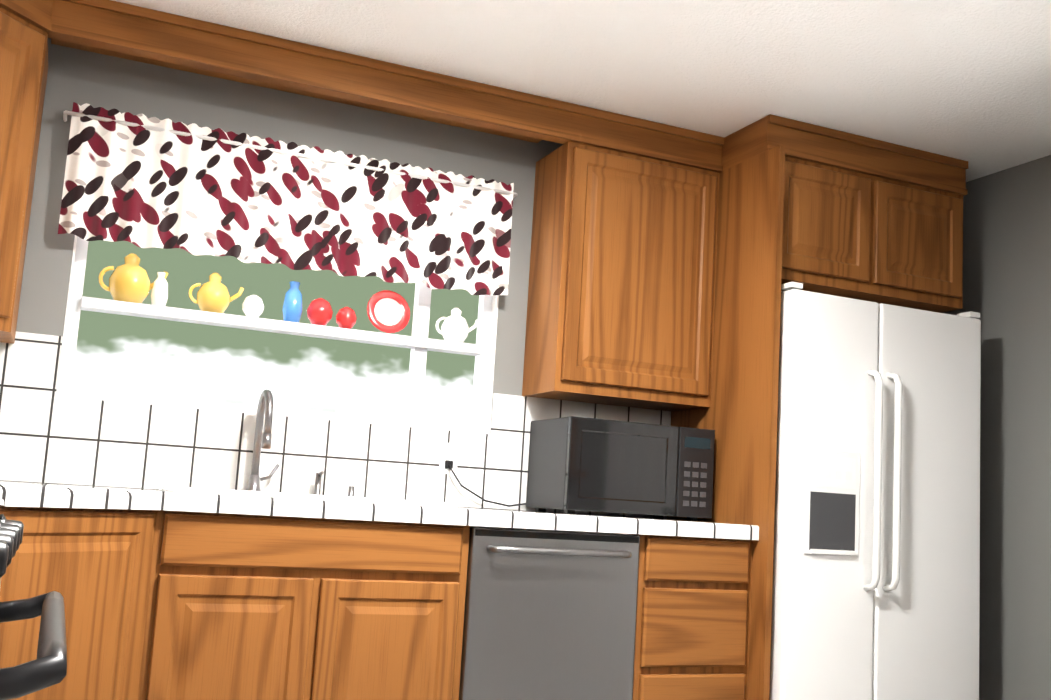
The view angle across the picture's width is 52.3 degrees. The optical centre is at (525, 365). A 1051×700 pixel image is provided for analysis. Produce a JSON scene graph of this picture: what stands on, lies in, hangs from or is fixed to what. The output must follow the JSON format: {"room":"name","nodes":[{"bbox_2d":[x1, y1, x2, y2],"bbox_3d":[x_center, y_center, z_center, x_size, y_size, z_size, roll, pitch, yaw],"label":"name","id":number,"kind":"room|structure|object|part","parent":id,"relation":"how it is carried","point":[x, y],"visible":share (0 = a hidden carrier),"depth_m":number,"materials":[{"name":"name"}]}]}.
{"room":"kitchen","nodes":[
{"label":"kitchen","id":0,"kind":"room"},
{"bbox_2d":[0,38,660,518],"bbox_3d":[-0.244,0.242,4.111,4.370,2.440,0.120,7,-8,-23],"label":"wall","id":1,"kind":"structure","parent":0,"point":[124,86],"depth_m":3.84,"materials":[{"name":"grey paint"}]},
{"bbox_2d":[0,0,59,347],"bbox_3d":[-1.776,-0.663,3.133,0.607,1.078,0.606,7,-8,-23],"label":"upper cabinet","id":2,"kind":"object","parent":1,"relation":"attached to","point":[26,26],"depth_m":3.19,"materials":[{"name":"brown wood"}]},
{"bbox_2d":[55,235,498,436],"bbox_3d":[-0.826,-0.236,3.889,1.530,0.880,0.112,7,-8,-23],"label":"window","id":3,"kind":"structure","parent":1,"relation":"in","point":[419,343],"depth_m":3.88,"materials":[{"name":"vinyl"},{"name":"white paint"},{"name":"clear glass"}]},
{"bbox_2d":[282,281,301,322],"bbox_3d":[-0.845,-0.228,3.892,0.071,0.150,0.071,9,-9,-35],"label":"ornament","id":4,"kind":"object","parent":3,"relation":"on","point":[292,306],"depth_m":3.87,"materials":[{"name":"blue ceramic"}]},
{"bbox_2d":[367,290,409,332],"bbox_3d":[-0.515,-0.201,4.035,0.170,0.167,0.039,7,-8,-23],"label":"ornament","id":5,"kind":"object","parent":3,"relation":"on","point":[388,311],"depth_m":4.04,"materials":[{"name":"red ceramic"}]},
{"bbox_3d":[-0.516,-0.202,4.035,0.170,0.167,0.039,7,-8,-23],"label":"ornament plate","id":6,"kind":"part","parent":5,"relation":"part of","materials":[{"name":"red ceramic"}]},
{"bbox_2d":[435,307,478,341],"bbox_3d":[-0.266,-0.154,4.141,0.109,0.138,0.152,-2,-9,34],"label":"ornament","id":7,"kind":"object","parent":3,"relation":"on","point":[455,328],"depth_m":4.10,"materials":[{"name":"white ceramic"}]},
{"bbox_2d":[58,102,516,295],"bbox_3d":[-0.796,-0.558,3.827,1.622,0.454,0.108,7,-8,-23],"label":"valance","id":8,"kind":"object","parent":1,"relation":"attached to","point":[141,180],"visible":1,"depth_m":3.77,"materials":[{"name":"fabric"}]},
{"bbox_2d":[439,443,525,506],"bbox_3d":[-0.122,0.420,4.048,0.422,0.224,0.038,7,-8,-23],"label":"electrical outlet plate","id":9,"kind":"object","parent":1,"relation":"attached to","point":[448,458],"visible":0.9,"depth_m":4.00,"materials":[{"name":"white paint"}]},
{"bbox_2d":[516,102,727,415],"bbox_3d":[0.387,-0.393,4.211,0.670,1.078,0.316,7,-8,-23],"label":"upper cabinet","id":10,"kind":"object","parent":1,"relation":"attached to","point":[625,305],"depth_m":4.07,"materials":[{"name":"brown wood"}]},
{"bbox_2d":[724,114,879,319],"bbox_3d":[1.010,-0.576,4.338,0.477,0.608,0.616,7,-8,-23],"label":"upper cabinet","id":11,"kind":"object","parent":1,"relation":"attached to","point":[802,199],"depth_m":4.06,"materials":[{"name":"brown wood"}]},
{"bbox_2d":[865,141,967,312],"bbox_3d":[1.446,-0.526,4.524,0.477,0.608,0.616,7,-8,-23],"label":"upper cabinet","id":12,"kind":"object","parent":1,"relation":"attached to","point":[922,193],"depth_m":4.25,"materials":[{"name":"brown wood"}]},
{"bbox_3d":[0.422,-1.089,2.500,4.047,0.138,3.597,7,-8,-23],"label":"crown","id":13,"kind":"part","parent":12,"relation":"part of","materials":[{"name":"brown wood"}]},
{"bbox_2d":[112,0,1050,181],"bbox_3d":[1.241,-1.371,0.905,4.490,0.100,7.460,7,-8,-23],"label":"ceiling","id":14,"kind":"structure","parent":0,"point":[969,81],"depth_m":3.52,"materials":[{"name":"white paint"}]},
{"bbox_2d":[943,155,1050,699],"bbox_3d":[3.189,0.112,1.537,0.120,2.440,7.340,7,-8,-23],"label":"wall","id":15,"kind":"structure","parent":0,"point":[1007,254],"depth_m":4.26,"materials":[{"name":"grey paint"}]},
{"bbox_3d":[1.090,1.144,0.576,4.490,0.100,7.460,7,-8,-23],"label":"floor","id":16,"kind":"structure","parent":0,"visible":0},
{"bbox_2d":[0,499,66,699],"bbox_3d":[-0.984,0.471,1.241,0.797,1.158,0.752,7,-8,-23],"label":"chair","id":17,"kind":"object","parent":16,"relation":"on","point":[47,667],"visible":1,"depth_m":1.22,"materials":[{"name":"grey metal"}]},
{"bbox_3d":[-0.673,0.625,1.361,0.103,0.602,0.703,7,-8,-23],"label":"handle","id":18,"kind":"part","parent":17,"relation":"part of","materials":[{"name":"black plastic"}]},
{"bbox_2d":[0,524,179,699],"bbox_3d":[-1.573,0.783,2.830,1.047,0.880,1.046,7,-8,-23],"label":"base cabinet","id":19,"kind":"object","parent":16,"relation":"on","point":[114,584],"depth_m":2.79,"materials":[{"name":"brown wood"}]},
{"bbox_2d":[160,516,469,699],"bbox_3d":[-0.748,0.909,3.413,0.945,0.880,0.616,7,-8,-23],"label":"base cabinet","id":20,"kind":"object","parent":16,"relation":"on","point":[226,556],"depth_m":3.16,"materials":[{"name":"brown wood"}]},
{"bbox_2d":[0,480,251,531],"bbox_3d":[-1.362,0.298,2.530,1.097,0.052,1.853,7,-8,-23],"label":"countertop","id":21,"kind":"structure","parent":20,"relation":"on","point":[25,501],"depth_m":2.87,"materials":[{"name":"white tile"}]},
{"bbox_2d":[204,492,759,539],"bbox_3d":[-0.203,0.518,3.682,1.968,0.052,0.636,7,-8,-23],"label":"countertop","id":22,"kind":"structure","parent":20,"relation":"on","point":[261,505],"depth_m":3.38,"materials":[{"name":"white tile"}]},
{"bbox_2d":[244,389,279,487],"bbox_3d":[-0.865,0.262,3.615,0.110,0.357,0.214,7,-8,-23],"label":"faucet","id":23,"kind":"object","parent":22,"relation":"on","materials":[{"name":"silver metal"}]},
{"bbox_2d":[152,484,463,507],"bbox_3d":[-0.714,0.515,3.436,0.884,0.201,0.489,7,-8,-23],"label":"sink","id":24,"kind":"object","parent":22,"relation":"in","point":[167,487],"depth_m":3.30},
{"bbox_2d":[312,468,359,495],"bbox_3d":[-0.664,0.424,3.753,0.156,0.097,0.069,7,-8,-23],"label":"faucet","id":25,"kind":"object","parent":22,"relation":"on","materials":[{"name":"silver metal"}]},
{"bbox_2d":[526,416,714,520],"bbox_3d":[0.357,0.400,4.061,0.605,0.344,0.361,7,-8,-23],"label":"microwave","id":26,"kind":"object","parent":22,"relation":"on","point":[603,465],"visible":1,"depth_m":3.90,"materials":[{"name":"black plastic"}]},
{"bbox_2d":[459,526,639,699],"bbox_3d":[-0.019,0.995,3.673,0.602,0.864,0.641,7,-8,-23],"label":"dishwasher","id":27,"kind":"object","parent":16,"relation":"on","point":[549,614],"visible":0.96,"depth_m":3.44,"materials":[{"name":"grey metal"}]},
{"bbox_3d":[0.120,0.603,3.454,0.504,0.021,0.056,7,-8,-23],"label":"handle","id":28,"kind":"part","parent":27,"relation":"part of","materials":[{"name":"silver metal"}]},
{"bbox_2d":[603,532,763,699],"bbox_3d":[0.455,1.048,3.925,0.465,0.880,0.616,7,-8,-23],"label":"base cabinet","id":29,"kind":"object","parent":16,"relation":"on","point":[697,634],"depth_m":3.67,"materials":[{"name":"brown wood"}]},
{"bbox_2d":[769,282,980,699],"bbox_3d":[1.195,0.665,4.192,0.905,1.795,0.761,7,-8,-23],"label":"refrigerator","id":30,"kind":"object","parent":16,"relation":"on","point":[876,578],"visible":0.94,"depth_m":3.88,"materials":[{"name":"white metal"}]},
{"label":"outside","id":31,"kind":"structure","parent":0,"visible":0},
{"bbox_2d":[72,240,478,424],"bbox_3d":[-0.869,-0.511,6.592,13.000,5.500,0.001,7,-8,-23],"label":"window pane","id":32,"kind":"structure","parent":31,"point":[127,354],"depth_m":6.26,"materials":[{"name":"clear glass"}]}
]}

